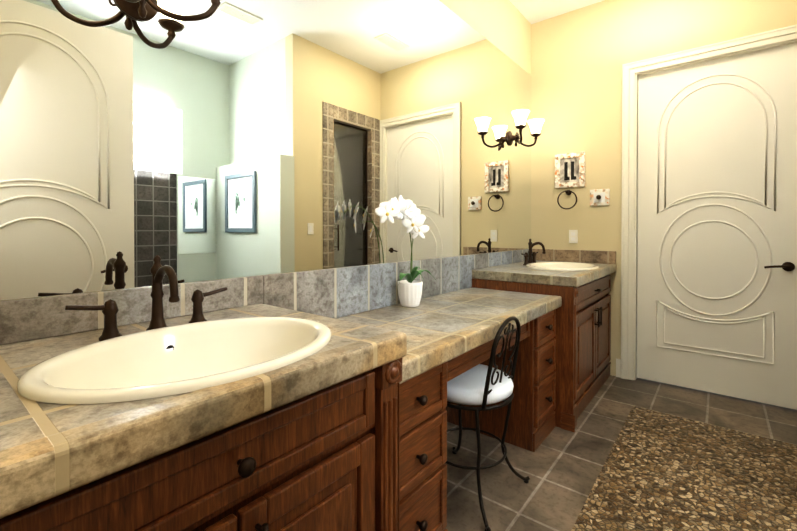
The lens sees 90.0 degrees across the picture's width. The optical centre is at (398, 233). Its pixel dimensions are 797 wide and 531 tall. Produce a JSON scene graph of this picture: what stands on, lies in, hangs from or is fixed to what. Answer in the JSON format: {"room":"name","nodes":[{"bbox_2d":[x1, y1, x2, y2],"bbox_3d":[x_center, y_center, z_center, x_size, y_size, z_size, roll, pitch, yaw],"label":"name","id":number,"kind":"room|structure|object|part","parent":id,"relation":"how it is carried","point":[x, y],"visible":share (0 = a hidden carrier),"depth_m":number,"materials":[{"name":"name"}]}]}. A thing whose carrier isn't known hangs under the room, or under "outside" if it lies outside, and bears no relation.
{"room":"bathroom","nodes":[
{"label":"bathroom","id":0,"kind":"room"},
{"bbox_2d":[0,0,531,300],"bbox_3d":[0.029,-0.375,2.318,0.126,3.120,3.940,0,1,39],"label":"mirror glass","id":1,"kind":"object","parent":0,"point":[227,139],"depth_m":1.50,"materials":[{"name":"silver mirror"}]},
{"bbox_2d":[115,0,221,20],"bbox_3d":[-0.701,-0.743,1.125,0.228,0.229,0.466,0,1,39],"label":"sconce","id":2,"kind":"object","parent":1,"relation":"attached to","point":[143,10],"visible":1,"depth_m":1.18,"materials":[{"name":"brown metal"}]},
{"bbox_2d":[507,109,543,146],"bbox_3d":[1.016,-0.833,3.253,0.228,0.229,0.466,0,1,39],"label":"sconce","id":3,"kind":"object","parent":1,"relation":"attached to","point":[520,118],"visible":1,"depth_m":3.28,"materials":[{"name":"white glass"}]},
{"bbox_2d":[468,263,615,286],"bbox_3d":[1.146,0.282,3.048,0.714,0.060,1.168,0,1,39],"label":"countertop","id":4,"kind":"structure","parent":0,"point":[503,272],"depth_m":2.63,"materials":[{"name":"beige tile"}]},
{"bbox_2d":[520,239,547,262],"bbox_3d":[1.103,0.145,3.192,0.151,0.209,0.352,0,1,39],"label":"faucet","id":5,"kind":"object","parent":4,"relation":"on","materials":[{"name":"brown metal"}]},
{"bbox_2d":[509,0,603,23],"bbox_3d":[0.749,-1.944,0.644,3.330,0.050,5.620,0,1,39],"label":"ceiling","id":6,"kind":"structure","parent":0,"point":[533,11],"depth_m":3.43,"materials":[{"name":"paint"}]},
{"bbox_2d":[445,375,796,530],"bbox_3d":[0.749,1.226,0.674,3.330,0.050,5.620,0,1,39],"label":"floor","id":7,"kind":"structure","parent":0,"point":[638,454],"depth_m":2.00,"materials":[{"name":"tile"}]},
{"bbox_2d":[256,359,455,530],"bbox_3d":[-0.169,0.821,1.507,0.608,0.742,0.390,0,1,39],"label":"base cabinet","id":8,"kind":"object","parent":7,"relation":"on","point":[377,463],"depth_m":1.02,"materials":[{"name":"brown wood"}]},
{"bbox_2d":[0,303,407,518],"bbox_3d":[-0.530,0.301,0.969,0.714,0.060,0.882,0,1,39],"label":"countertop","id":9,"kind":"structure","parent":8,"relation":"on","point":[34,470],"depth_m":0.62,"materials":[{"name":"beige tile"}]},
{"bbox_2d":[64,255,227,334],"bbox_3d":[-0.633,0.165,1.079,0.150,0.209,0.402,0,1,39],"label":"faucet","id":10,"kind":"object","parent":9,"relation":"on","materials":[{"name":"brown metal"}]},
{"bbox_2d":[336,287,563,394],"bbox_3d":[0.233,0.415,1.980,0.634,0.066,1.638,0,1,39],"label":"countertop","id":11,"kind":"structure","parent":8,"relation":"on","point":[446,326],"depth_m":1.79,"materials":[{"name":"beige tile"}]},
{"bbox_2d":[375,195,435,306],"bbox_3d":[0.039,0.097,2.020,0.203,0.568,0.480,0,1,39],"label":"orchid","id":12,"kind":"object","parent":11,"relation":"on","point":[407,212],"visible":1,"depth_m":2.01,"materials":[{"name":"white plant"}]},
{"bbox_3d":[0.061,0.316,2.107,0.132,0.128,0.132,0,1,39],"label":"pot","id":13,"kind":"part","parent":12,"relation":"part of","materials":[{"name":"white ceramic"}]},
{"bbox_3d":[0.432,0.503,1.835,0.011,0.043,0.808,0,1,39],"label":"makeup apron panel","id":14,"kind":"part","parent":11,"relation":"part of","materials":[{"name":"brown wood"}]},
{"bbox_3d":[0.408,0.503,1.855,0.088,0.113,0.878,0,1,39],"label":"makeup apron frame","id":15,"kind":"part","parent":11,"relation":"part of","materials":[{"name":"brown wood"}]},
{"bbox_2d":[445,316,529,530],"bbox_3d":[0.329,0.774,1.869,0.428,0.828,0.438,0,1,39],"label":"chair","id":16,"kind":"object","parent":7,"relation":"on","point":[482,385],"visible":0.81,"depth_m":1.72,"materials":[{"name":"metal"}]},
{"bbox_2d":[447,364,513,404],"bbox_3d":[0.329,0.689,1.868,0.406,0.075,0.406,0,1,39],"label":"cushion","id":17,"kind":"object","parent":16,"relation":"on","point":[468,388],"depth_m":1.72,"materials":[{"name":"fabric"}]},
{"bbox_2d":[456,311,559,451],"bbox_3d":[0.618,0.812,2.482,0.608,0.742,0.356,0,1,39],"label":"base cabinet","id":18,"kind":"object","parent":7,"relation":"on","point":[535,407],"depth_m":2.23,"materials":[{"name":"brown wood"}]},
{"bbox_2d":[531,0,796,375],"bbox_3d":[1.983,-0.383,3.196,1.825,3.120,0.120,0,1,39],"label":"wall","id":19,"kind":"structure","parent":0,"point":[580,57],"depth_m":3.35,"materials":[{"name":"paint"}]},
{"bbox_2d":[0,249,528,344],"bbox_3d":[0.083,0.267,2.281,0.020,0.227,3.696,0,1,39],"label":"backsplash","id":20,"kind":"structure","parent":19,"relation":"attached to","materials":[{"name":"tile"}]},
{"bbox_2d":[557,190,576,208],"bbox_3d":[1.480,-0.298,3.486,0.167,0.174,0.060,0,1,39],"label":"towel ring","id":21,"kind":"object","parent":19,"relation":"attached to","point":[568,192],"visible":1,"depth_m":3.47,"materials":[{"name":"brown metal"}]},
{"bbox_2d":[555,151,584,187],"bbox_3d":[1.500,-0.556,3.492,0.250,0.300,0.022,0,1,39],"label":"framed picture","id":22,"kind":"object","parent":19,"relation":"attached to","point":[569,170],"visible":1,"depth_m":3.49,"materials":[{"name":"tile"}]},
{"bbox_2d":[560,157,578,182],"bbox_3d":[1.503,-0.556,3.496,0.160,0.210,0.008,0,1,39],"label":"photo","id":23,"kind":"object","parent":22,"relation":"attached to","point":[569,166],"depth_m":3.49},
{"bbox_2d":[569,230,577,242],"bbox_3d":[1.528,0.024,3.484,0.072,0.116,0.008,0,1,39],"label":"outlet","id":24,"kind":"object","parent":19,"relation":"attached to","point":[575,236],"depth_m":3.48,"materials":[{"name":"plastic"}]},
{"bbox_3d":[1.526,0.024,3.482,0.032,0.072,0.002,0,1,39],"label":"electrical outlet sockets on the far wall","id":25,"kind":"part","parent":24,"relation":"part of","materials":[{"name":"white plastic"}]},
{"bbox_2d":[532,249,615,263],"bbox_3d":[1.515,0.195,3.487,0.692,0.105,0.020,0,1,39],"label":"backsplash","id":26,"kind":"structure","parent":19,"relation":"attached to","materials":[{"name":"tile"}]},
{"bbox_2d":[590,189,609,205],"bbox_3d":[1.675,-0.304,3.329,0.150,0.138,0.060,0,1,39],"label":"hook","id":27,"kind":"object","parent":19,"relation":"attached to","point":[599,197],"visible":1,"depth_m":3.33,"materials":[{"name":"white ceramic"}]},
{"bbox_2d":[616,358,620,377],"bbox_3d":[1.803,1.101,3.268,0.034,0.150,0.014,0,1,39],"label":"baseboard","id":28,"kind":"structure","parent":19,"relation":"attached to","point":[618,367],"depth_m":3.26,"materials":[{"name":"paint"}]},
{"bbox_2d":[621,24,796,379],"bbox_3d":[2.289,-0.093,2.936,1.122,2.545,0.146,0,1,39],"label":"door frame","id":29,"kind":"structure","parent":19,"relation":"attached to","point":[757,40],"depth_m":3.09,"materials":[{"name":"paint"}]},
{"bbox_2d":[637,43,796,409],"bbox_3d":[2.308,-0.053,2.934,0.945,2.440,0.045,0,1,39],"label":"door","id":30,"kind":"structure","parent":19,"relation":"in","point":[715,138],"depth_m":2.88,"materials":[{"name":"paint"}]},
{"bbox_2d":[764,262,794,270],"bbox_3d":[2.587,0.219,2.712,0.154,0.063,0.151,0,1,39],"label":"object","id":31,"kind":"structure","parent":30,"relation":"attached to","point":[787,266],"depth_m":2.66,"materials":[{"name":"brown metal"}]}
]}

